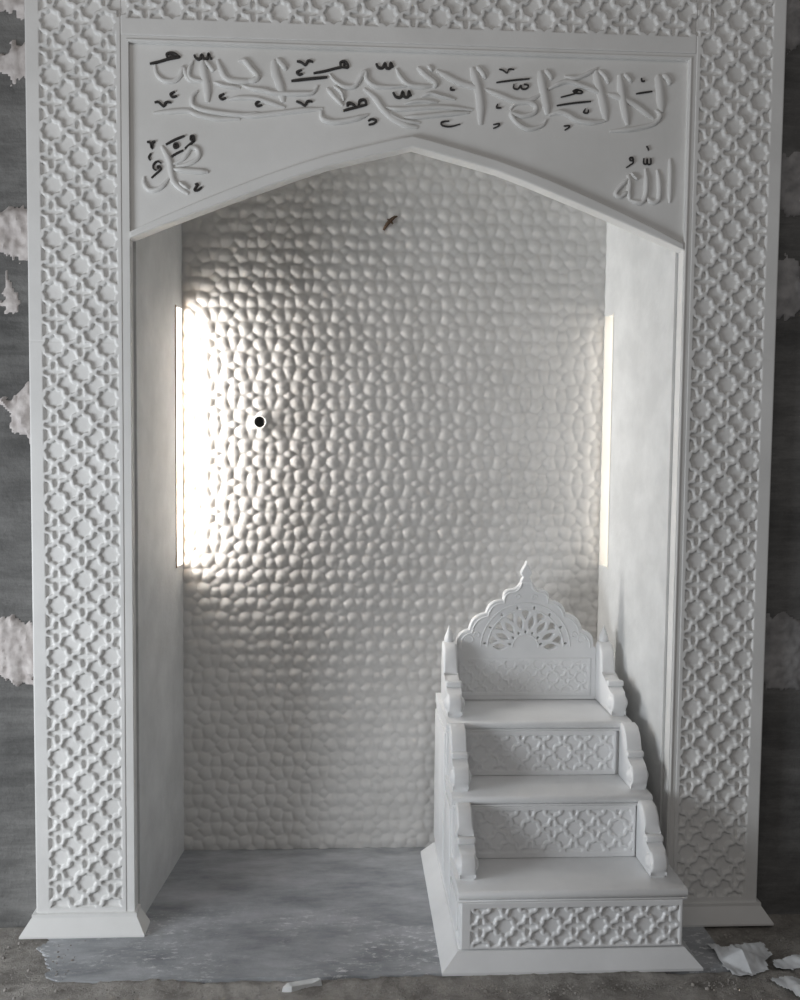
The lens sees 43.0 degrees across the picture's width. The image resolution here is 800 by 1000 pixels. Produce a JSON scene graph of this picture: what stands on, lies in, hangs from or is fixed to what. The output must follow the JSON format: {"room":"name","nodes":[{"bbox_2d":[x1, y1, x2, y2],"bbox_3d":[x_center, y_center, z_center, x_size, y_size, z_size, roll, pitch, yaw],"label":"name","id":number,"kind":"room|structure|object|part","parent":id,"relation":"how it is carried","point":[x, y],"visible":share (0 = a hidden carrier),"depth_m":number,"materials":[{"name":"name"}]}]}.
{"room":"mosque","nodes":[
{"label":"mosque","id":0,"kind":"room"},
{"bbox_2d":[0,10,35,927],"bbox_3d":[-2.111,-0.321,3.201,2.127,3.420,0.144,0,4,-3],"label":"wall","id":1,"kind":"structure","parent":0,"point":[17,760],"depth_m":3.21,"materials":[{"name":"grey concrete"}]},
{"bbox_2d":[0,270,19,313],"bbox_3d":[-1.213,-0.646,3.157,0.068,0.143,0.013,0,4,-3],"label":"plaster dab","id":2,"kind":"object","parent":1,"relation":"attached to","point":[11,302],"visible":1,"depth_m":3.15,"materials":[{"name":"white paint"}]},
{"bbox_2d":[0,40,24,85],"bbox_3d":[-1.196,-1.339,3.104,0.128,0.146,0.029,0,4,-3],"label":"plaster dab","id":3,"kind":"object","parent":1,"relation":"attached to","point":[12,63],"visible":0.81,"depth_m":3.10,"materials":[{"name":"white paint"}]},
{"bbox_2d":[0,0,24,19],"bbox_3d":[-1.208,-1.531,3.090,0.165,0.133,0.030,0,4,-3],"label":"plaster dab","id":4,"kind":"object","parent":1,"relation":"attached to","point":[9,6],"visible":0.81,"depth_m":3.10,"materials":[{"name":"white paint"}]},
{"bbox_2d":[0,205,27,263],"bbox_3d":[-1.205,-0.822,3.134,0.136,0.188,0.035,0,4,-3],"label":"plaster dab","id":5,"kind":"object","parent":1,"relation":"attached to","point":[13,221],"visible":0.83,"depth_m":3.13,"materials":[{"name":"white paint"}]},
{"bbox_2d":[0,381,29,442],"bbox_3d":[-1.201,-0.276,3.168,0.120,0.208,0.040,0,4,-3],"label":"plaster dab","id":6,"kind":"object","parent":1,"relation":"attached to","point":[19,406],"visible":0.77,"depth_m":3.17,"materials":[{"name":"white paint"}]},
{"bbox_2d":[0,614,33,685],"bbox_3d":[-1.228,0.480,3.221,0.160,0.236,0.032,0,4,-3],"label":"plaster dab","id":7,"kind":"object","parent":1,"relation":"attached to","point":[16,638],"visible":0.87,"depth_m":3.22,"materials":[{"name":"white paint"}]},
{"bbox_2d":[19,0,786,938],"bbox_3d":[0.028,-0.175,3.216,2.432,3.130,0.104,0,4,-3],"label":"surround","id":8,"kind":"object","parent":1,"relation":"attached to","point":[660,122],"visible":1,"depth_m":3.18,"materials":[{"name":"stone"}]},
{"bbox_3d":[0.035,-0.964,3.184,1.732,0.333,0.066,0,4,-3],"label":"arch moulding","id":9,"kind":"part","parent":8,"relation":"part of","materials":[{"name":"white stone"}]},
{"bbox_3d":[0.036,-1.093,3.184,1.732,0.587,0.045,0,4,-3],"label":"spandrel panel","id":10,"kind":"part","parent":8,"relation":"part of","materials":[{"name":"white stone"}]},
{"bbox_2d":[133,223,183,913],"bbox_3d":[-0.867,0.011,3.520,0.090,2.700,0.607,1,4,2],"label":"wall","id":11,"kind":"structure","parent":0,"point":[157,257],"depth_m":3.46,"materials":[{"name":"stone"}]},
{"bbox_2d":[175,305,182,567],"bbox_3d":[-0.857,-0.231,3.740,0.098,0.957,0.127,0,4,-3],"label":"light strip","id":12,"kind":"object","parent":11,"relation":"in","point":[178,312],"depth_m":3.77,"materials":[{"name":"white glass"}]},
{"bbox_2d":[182,152,606,849],"bbox_3d":[-0.020,-0.001,3.843,1.620,2.700,0.008,0,4,-3],"label":"wall","id":13,"kind":"structure","parent":0,"point":[427,387],"depth_m":3.83,"materials":[{"name":"stone"}]},
{"bbox_2d":[253,415,266,428],"bbox_3d":[-0.523,-0.291,3.792,0.052,0.052,0.021,0,4,-3],"label":"conduit opening","id":14,"kind":"object","parent":13,"relation":"attached to","point":[259,421],"visible":1,"depth_m":3.79,"materials":[{"name":"white plastic"}]},
{"bbox_2d":[383,216,397,230],"bbox_3d":[-0.036,-1.026,3.761,0.055,0.057,0.020,0,4,-3],"label":"wall hook","id":15,"kind":"object","parent":13,"relation":"attached to","point":[391,219],"visible":1,"depth_m":3.76,"materials":[{"name":"metal"}]},
{"bbox_2d":[0,847,799,999],"bbox_3d":[0.022,1.417,3.060,4.392,0.034,1.900,0,4,-3],"label":"floor","id":16,"kind":"structure","parent":0,"point":[262,915],"depth_m":3.15,"materials":[{"name":"grey concrete"}]},
{"bbox_2d":[282,978,321,991],"bbox_3d":[-0.283,1.404,2.936,0.121,0.022,0.026,-1,4,-23],"label":"chip","id":17,"kind":"object","parent":16,"relation":"on","point":[297,985],"visible":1,"depth_m":2.93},
{"bbox_2d":[0,931,798,999],"bbox_3d":[-0.020,1.409,2.964,3.107,0.013,0.628,0,4,-3],"label":"crumbs","id":18,"kind":"object","parent":16,"relation":"on","point":[725,935],"visible":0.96,"depth_m":2.95,"materials":[{"name":"stone"}]},
{"bbox_2d":[421,560,702,975],"bbox_3d":[0.498,0.812,3.428,0.787,1.143,0.882,0,4,-3],"label":"pulpit","id":19,"kind":"object","parent":16,"relation":"on","point":[547,855],"visible":1,"depth_m":3.28,"materials":[{"name":"stone"}]},
{"bbox_3d":[0.143,1.028,3.641,0.009,0.486,0.325,0,4,-3],"label":"panel","id":20,"kind":"part","parent":19,"relation":"part of","materials":[{"name":"stone"}]},
{"bbox_3d":[0.158,1.141,3.368,0.009,0.298,0.155,0,4,-3],"label":"panel","id":21,"kind":"part","parent":19,"relation":"part of","materials":[{"name":"stone"}]},
{"bbox_3d":[0.182,0.628,3.582,0.050,0.222,0.255,0,4,-3],"label":"rail","id":22,"kind":"part","parent":19,"relation":"part of","materials":[{"name":"stone"}]},
{"bbox_3d":[0.169,1.256,3.167,0.009,0.093,0.182,0,4,-3],"label":"panel","id":23,"kind":"part","parent":19,"relation":"part of","materials":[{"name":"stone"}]},
{"bbox_3d":[0.194,0.849,3.354,0.050,0.186,0.171,0,4,-3],"label":"rail","id":24,"kind":"part","parent":19,"relation":"part of","materials":[{"name":"stone"}]},
{"bbox_3d":[0.204,1.064,3.170,0.050,0.192,0.178,0,4,-3],"label":"rail","id":25,"kind":"part","parent":19,"relation":"part of","materials":[{"name":"stone"}]},
{"bbox_3d":[0.460,0.476,3.717,0.522,0.511,0.032,0,4,-3],"label":"backrest","id":26,"kind":"part","parent":19,"relation":"part of","materials":[{"name":"stone"}]},
{"bbox_3d":[0.476,0.861,3.460,0.524,0.152,0.012,0,4,-3],"label":"riser panel","id":27,"kind":"part","parent":19,"relation":"part of","materials":[{"name":"stone"}]},
{"bbox_3d":[0.493,1.070,3.279,0.539,0.169,0.012,0,4,-3],"label":"riser panel","id":28,"kind":"part","parent":19,"relation":"part of","materials":[{"name":"stone"}]},
{"bbox_3d":[0.519,1.277,3.062,0.674,0.143,0.012,0,4,-3],"label":"riser panel","id":29,"kind":"part","parent":19,"relation":"part of","materials":[{"name":"stone"}]},
{"bbox_3d":[0.749,0.631,3.615,0.050,0.222,0.255,0,4,-3],"label":"rail","id":30,"kind":"part","parent":19,"relation":"part of","materials":[{"name":"stone"}]},
{"bbox_3d":[0.778,0.853,3.389,0.050,0.186,0.171,0,4,-3],"label":"rail","id":31,"kind":"part","parent":19,"relation":"part of","materials":[{"name":"stone"}]},
{"bbox_3d":[0.795,1.068,3.204,0.050,0.192,0.178,0,4,-3],"label":"rail","id":32,"kind":"part","parent":19,"relation":"part of","materials":[{"name":"stone"}]},
{"bbox_2d":[707,942,772,975],"bbox_3d":[1.061,1.390,3.107,0.180,0.036,0.186,0,4,-3],"label":"sheet","id":33,"kind":"object","parent":16,"relation":"on","point":[746,958],"visible":1,"depth_m":3.09,"materials":[{"name":"white paper"}]},
{"bbox_2d":[771,976,799,996],"bbox_3d":[1.158,1.412,2.948,0.126,0.014,0.132,0,4,-3],"label":"sheet","id":34,"kind":"object","parent":16,"relation":"on","point":[792,983],"visible":1,"depth_m":2.97,"materials":[{"name":"white paper"}]},
{"bbox_2d":[773,954,799,969],"bbox_3d":[1.232,1.402,3.094,0.210,0.016,0.066,0,4,-15],"label":"sheet","id":35,"kind":"object","parent":16,"relation":"on","point":[791,962],"visible":1,"depth_m":3.08,"materials":[{"name":"white paper"}]},
{"bbox_2d":[597,222,678,833],"bbox_3d":[0.865,0.023,3.621,0.089,2.700,0.613,0,4,-11],"label":"wall","id":36,"kind":"structure","parent":0,"point":[641,281],"depth_m":3.52,"materials":[{"name":"stone"}]},
{"bbox_2d":[599,313,613,568],"bbox_3d":[0.822,-0.220,3.845,0.101,0.957,0.114,0,4,-3],"label":"light strip","id":37,"kind":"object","parent":36,"relation":"in","point":[609,320],"depth_m":3.86,"materials":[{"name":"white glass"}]},
{"bbox_2d":[756,45,799,914],"bbox_3d":[2.155,-0.293,3.450,2.127,3.420,0.144,0,4,-3],"label":"wall","id":38,"kind":"structure","parent":0,"point":[778,868],"depth_m":3.36,"materials":[{"name":"grey concrete"}]},
{"bbox_2d":[764,612,799,689],"bbox_3d":[1.316,0.503,3.376,0.260,0.271,0.019,0,4,-3],"label":"plaster dab","id":39,"kind":"object","parent":38,"relation":"attached to","point":[782,635],"visible":0.84,"depth_m":3.37,"materials":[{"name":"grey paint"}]},
{"bbox_2d":[776,253,799,320],"bbox_3d":[1.263,-0.689,3.293,0.126,0.231,0.023,0,4,-3],"label":"plaster dab","id":40,"kind":"object","parent":38,"relation":"attached to","point":[788,284],"visible":0.73,"depth_m":3.29,"materials":[{"name":"grey paint"}]},
{"bbox_2d":[780,152,799,216],"bbox_3d":[1.303,-1.024,3.275,0.200,0.227,0.018,0,4,-3],"label":"plaster dab","id":41,"kind":"object","parent":38,"relation":"attached to","point":[790,167],"visible":0.79,"depth_m":3.27,"materials":[{"name":"grey paint"}]},
{"bbox_2d":[786,0,799,54],"bbox_3d":[1.300,-1.545,3.233,0.178,0.249,0.034,0,4,-3],"label":"plaster dab","id":42,"kind":"object","parent":38,"relation":"attached to","point":[793,6],"visible":0.62,"depth_m":3.23,"materials":[{"name":"grey paint"}]}
]}

